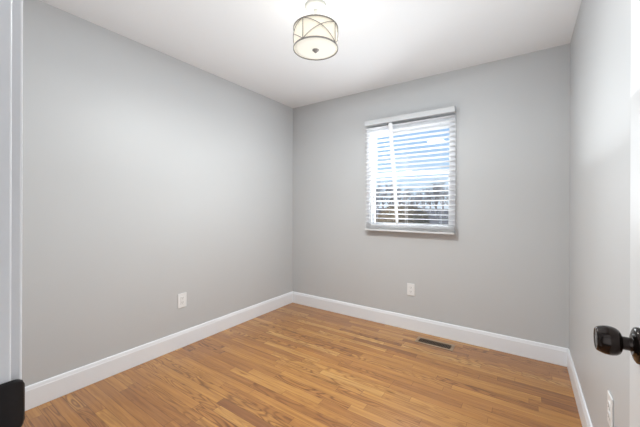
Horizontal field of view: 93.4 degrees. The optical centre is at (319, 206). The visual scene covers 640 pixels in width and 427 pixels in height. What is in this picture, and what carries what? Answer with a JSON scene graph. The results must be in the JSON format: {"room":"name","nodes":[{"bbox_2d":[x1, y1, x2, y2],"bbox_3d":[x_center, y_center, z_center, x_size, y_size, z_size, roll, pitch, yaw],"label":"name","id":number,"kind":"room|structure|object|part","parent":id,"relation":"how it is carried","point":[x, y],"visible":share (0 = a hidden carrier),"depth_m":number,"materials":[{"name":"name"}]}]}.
{"room":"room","nodes":[
{"label":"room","id":0,"kind":"room"},
{"bbox_2d":[22,0,292,386],"bbox_3d":[-1.199,-0.024,2.652,0.120,2.440,3.096,0,0,34],"label":"wall","id":1,"kind":"structure","parent":0,"point":[150,177],"depth_m":2.25,"materials":[{"name":"grey paint"}]},
{"bbox_2d":[25,291,292,410],"bbox_3d":[-1.147,1.128,2.614,0.014,0.137,2.856,0,0,34],"label":"baseboard","id":2,"kind":"structure","parent":1,"relation":"attached to","point":[39,393],"depth_m":2.26,"materials":[{"name":"white paint"}]},
{"bbox_2d":[178,292,186,307],"bbox_3d":[-1.176,0.798,2.575,0.009,0.122,0.078,0,0,34],"label":"wall outlet","id":3,"kind":"object","parent":1,"relation":"attached to","point":[182,298],"visible":1,"depth_m":2.57,"materials":[{"name":"white plastic"}]},
{"bbox_2d":[22,303,581,426],"bbox_3d":[-0.317,1.239,1.250,3.167,0.080,4.410,0,0,34],"label":"floor","id":4,"kind":"structure","parent":0,"point":[292,364],"depth_m":2.04,"materials":[{"name":"brown wood"}]},
{"bbox_2d":[414,336,454,350],"bbox_3d":[1.008,1.201,2.653,0.316,0.004,0.132,0,0,34],"label":"floor vent","id":5,"kind":"object","parent":4,"relation":"in","point":[422,340],"visible":1,"depth_m":2.65,"materials":[{"name":"black metal"}]},
{"bbox_2d":[40,0,581,107],"bbox_3d":[-0.293,-1.291,1.166,3.287,0.100,4.530,0,0,34],"label":"ceiling","id":6,"kind":"structure","parent":0,"point":[248,44],"depth_m":2.16,"materials":[{"name":"white paint"}]},
{"bbox_2d":[293,0,337,60],"bbox_3d":[-0.026,-1.095,1.860,0.279,0.291,0.279,0,0,34],"label":"ceiling lamp","id":7,"kind":"object","parent":6,"relation":"attached to","point":[315,37],"visible":1,"depth_m":1.79,"materials":[{"name":"white fabric"}]},
{"bbox_3d":[-0.027,-1.037,1.860,0.267,0.123,0.267,0,0,34],"label":"lamp shade","id":8,"kind":"part","parent":7,"relation":"part of","materials":[{"name":"beige"}]},
{"bbox_2d":[294,37,336,58],"bbox_3d":[-0.027,-0.973,1.860,0.261,0.011,0.261,0,0,34],"label":"diffuser","id":9,"kind":"object","parent":7,"relation":"attached to","point":[304,47],"depth_m":1.83,"materials":[{"name":"white glass"}]},
{"bbox_2d":[292,43,569,348],"bbox_3d":[0.803,-0.017,3.085,2.696,2.440,0.120,0,0,34],"label":"wall","id":10,"kind":"structure","parent":0,"point":[504,269],"depth_m":2.66,"materials":[{"name":"grey paint"}]},
{"bbox_2d":[366,115,455,231],"bbox_3d":[0.894,-0.292,3.015,0.874,1.068,0.134,0,0,34],"label":"window","id":11,"kind":"structure","parent":10,"relation":"in","point":[371,217],"depth_m":2.97,"materials":[{"name":"white paint"}]},
{"bbox_2d":[365,106,455,234],"bbox_3d":[0.837,-0.324,2.922,0.872,1.140,0.081,0,0,34],"label":"window blind","id":12,"kind":"object","parent":11,"relation":"attached to","point":[450,230],"visible":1,"depth_m":2.92,"materials":[{"name":"white plastic"}]},
{"bbox_3d":[0.584,-0.308,3.111,0.002,1.070,0.057,0,0,34],"label":"ladder cord","id":13,"kind":"part","parent":12,"relation":"part of","materials":[{"name":"white fabric"}]},
{"bbox_3d":[0.843,0.236,2.933,0.868,0.020,0.052,0,0,34],"label":"rail","id":14,"kind":"part","parent":12,"relation":"part of","materials":[{"name":"white plastic"}]},
{"bbox_3d":[1.105,-0.306,2.754,0.002,1.070,0.057,0,0,34],"label":"ladder cord","id":15,"kind":"part","parent":12,"relation":"part of","materials":[{"name":"white fabric"}]},
{"bbox_3d":[0.891,-0.080,3.010,0.782,0.551,0.028,0,0,34],"label":"sash","id":16,"kind":"part","parent":11,"relation":"part of","materials":[{"name":"white plastic"}]},
{"bbox_3d":[0.910,-0.549,3.037,0.782,0.461,0.028,0,0,34],"label":"sash","id":17,"kind":"part","parent":11,"relation":"part of","materials":[{"name":"white plastic"}]},
{"bbox_2d":[407,283,414,295],"bbox_3d":[0.887,0.808,2.947,0.074,0.118,0.009,0,0,34],"label":"wall outlet","id":18,"kind":"object","parent":10,"relation":"attached to","point":[410,287],"visible":1,"depth_m":2.94,"materials":[{"name":"white plastic"}]},
{"bbox_2d":[293,291,567,366],"bbox_3d":[0.762,1.134,3.030,2.696,0.137,0.014,0,0,34],"label":"baseboard","id":19,"kind":"structure","parent":10,"relation":"attached to","point":[557,355],"depth_m":2.76,"materials":[{"name":"white paint"}]},
{"bbox_2d":[569,0,630,426],"bbox_3d":[1.159,-0.016,1.111,0.120,2.440,2.976,0,0,34],"label":"wall","id":20,"kind":"structure","parent":0,"point":[600,44],"depth_m":1.33,"materials":[{"name":"grey paint"}]},
{"bbox_2d":[567,349,592,426],"bbox_3d":[1.067,1.135,1.099,0.014,0.137,2.856,0,0,34],"label":"baseboard","id":21,"kind":"structure","parent":20,"relation":"attached to","point":[585,419],"depth_m":1.80,"materials":[{"name":"white paint"}]},
{"bbox_2d":[607,390,613,426],"bbox_3d":[1.104,0.776,1.149,0.009,0.120,0.074,0,0,34],"label":"wall outlet","id":22,"kind":"object","parent":20,"relation":"attached to","point":[610,402],"visible":1,"depth_m":1.13,"materials":[{"name":"white plastic"}]},
{"bbox_3d":[-0.826,-0.023,0.597,2.816,2.440,0.116,0,0,34],"label":"wall","id":23,"kind":"structure","parent":0,"visible":0},
{"bbox_2d":[0,0,24,426],"bbox_3d":[-0.108,0.143,0.113,0.771,2.113,0.136,0,0,34],"label":"door frame","id":24,"kind":"structure","parent":23,"relation":"attached to","point":[12,386],"depth_m":0.34,"materials":[{"name":"white paint"}]},
{"bbox_3d":[-0.359,0.224,0.318,0.006,0.060,0.070,0,0,34],"label":"strike plate","id":25,"kind":"part","parent":24,"relation":"part of","materials":[{"name":"black metal"}]},
{"bbox_3d":[-0.369,0.171,0.364,0.057,2.056,0.016,0,0,34],"label":"casing","id":26,"kind":"part","parent":24,"relation":"part of","materials":[{"name":"white paint"}]},
{"bbox_2d":[593,0,639,426],"bbox_3d":[0.383,0.180,0.254,0.146,2.018,0.682,0,0,34],"label":"door","id":27,"kind":"structure","parent":23,"relation":"in","point":[608,340],"depth_m":0.51,"materials":[{"name":"white paint"}]},
{"bbox_3d":[0.495,0.229,0.518,0.033,0.048,0.048,0,0,34],"label":"knob","id":28,"kind":"part","parent":27,"relation":"part of","materials":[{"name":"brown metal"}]},
{"bbox_3d":[0.386,0.180,0.259,0.035,2.018,0.668,0,0,34],"label":"panel","id":29,"kind":"part","parent":27,"relation":"part of","materials":[{"name":"white paint"}]},
{"label":"outside","id":30,"kind":"structure","parent":0,"visible":0},
{"bbox_2d":[376,208,447,225],"bbox_3d":[103.555,2.193,151.362,360.000,1.192,360.000,0,0,34],"label":"ground","id":31,"kind":"structure","parent":30,"point":[432,212],"depth_m":48.89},
{"bbox_2d":[376,185,388,217],"bbox_3d":[9.120,-1.049,47.256,4.446,6.142,4.241,0,0,-20],"label":"bare tree","id":32,"kind":"object","parent":31,"relation":"on","point":[378,185],"visible":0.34,"depth_m":46.52,"materials":[{"name":"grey plant"}]},
{"bbox_2d":[378,184,392,208],"bbox_3d":[15.578,-2.315,73.811,5.784,8.767,5.475,0,0,38],"label":"bare tree","id":33,"kind":"object","parent":31,"relation":"on","point":[389,189],"visible":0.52,"depth_m":73.75,"materials":[{"name":"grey plant"}]},
{"bbox_2d":[382,188,399,204],"bbox_3d":[12.942,-1.338,55.139,4.267,6.739,3.178,0,0,-23],"label":"bare tree","id":34,"kind":"object","parent":31,"relation":"on","point":[391,198],"visible":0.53,"depth_m":55.19,"materials":[{"name":"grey plant"}]},
{"bbox_2d":[392,186,412,204],"bbox_3d":[24.183,-2.463,86.974,6.362,9.213,6.669,0,0,-7],"label":"bare tree","id":35,"kind":"object","parent":31,"relation":"on","point":[404,193],"visible":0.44,"depth_m":87.50,"materials":[{"name":"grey plant"}]},
{"bbox_2d":[376,202,429,224],"bbox_3d":[4.332,0.810,15.986,3.010,2.108,3.077,0,0,34],"label":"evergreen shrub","id":36,"kind":"object","parent":31,"relation":"on","point":[385,213],"visible":0.56,"depth_m":15.09,"materials":[{"name":"green plant"}]},
{"bbox_2d":[397,189,413,203],"bbox_3d":[19.016,-1.225,67.853,4.305,6.524,4.074,0,0,43],"label":"bare tree","id":37,"kind":"object","parent":31,"relation":"on","point":[407,194],"visible":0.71,"depth_m":67.85,"materials":[{"name":"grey plant"}]},
{"bbox_2d":[406,197,417,206],"bbox_3d":[14.838,-0.157,49.489,2.715,4.288,2.023,0,0,-13],"label":"bare tree","id":38,"kind":"object","parent":31,"relation":"on","point":[411,202],"visible":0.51,"depth_m":49.37,"materials":[{"name":"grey plant"}]},
{"bbox_2d":[408,193,420,207],"bbox_3d":[24.794,-1.192,79.277,4.742,6.551,4.524,0,0,21],"label":"bare tree","id":39,"kind":"object","parent":31,"relation":"on","point":[420,193],"visible":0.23,"depth_m":79.53,"materials":[{"name":"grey plant"}]},
{"bbox_2d":[414,192,431,212],"bbox_3d":[21.439,-0.825,62.133,3.565,5.709,3.766,0,0,-2],"label":"bare tree","id":40,"kind":"object","parent":31,"relation":"on","point":[419,198],"visible":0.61,"depth_m":62.11,"materials":[{"name":"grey plant"}]},
{"bbox_2d":[422,187,430,213],"bbox_3d":[34.213,-2.736,94.903,5.321,9.802,6.070,0,0,9],"label":"bare tree","id":41,"kind":"object","parent":31,"relation":"on","point":[422,187],"visible":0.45,"depth_m":94.13,"materials":[{"name":"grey plant"}]},
{"bbox_2d":[421,179,448,217],"bbox_3d":[17.694,-1.313,46.885,4.890,6.756,4.665,0,0,2],"label":"bare tree","id":42,"kind":"object","parent":31,"relation":"on","point":[433,188],"visible":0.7,"depth_m":47.04,"materials":[{"name":"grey plant"}]},
{"bbox_2d":[431,183,448,213],"bbox_3d":[29.536,-2.072,72.594,5.527,8.359,6.272,0,0,-28],"label":"bare tree","id":43,"kind":"object","parent":31,"relation":"on","point":[443,202],"visible":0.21,"depth_m":71.87,"materials":[{"name":"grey plant"}]}
]}

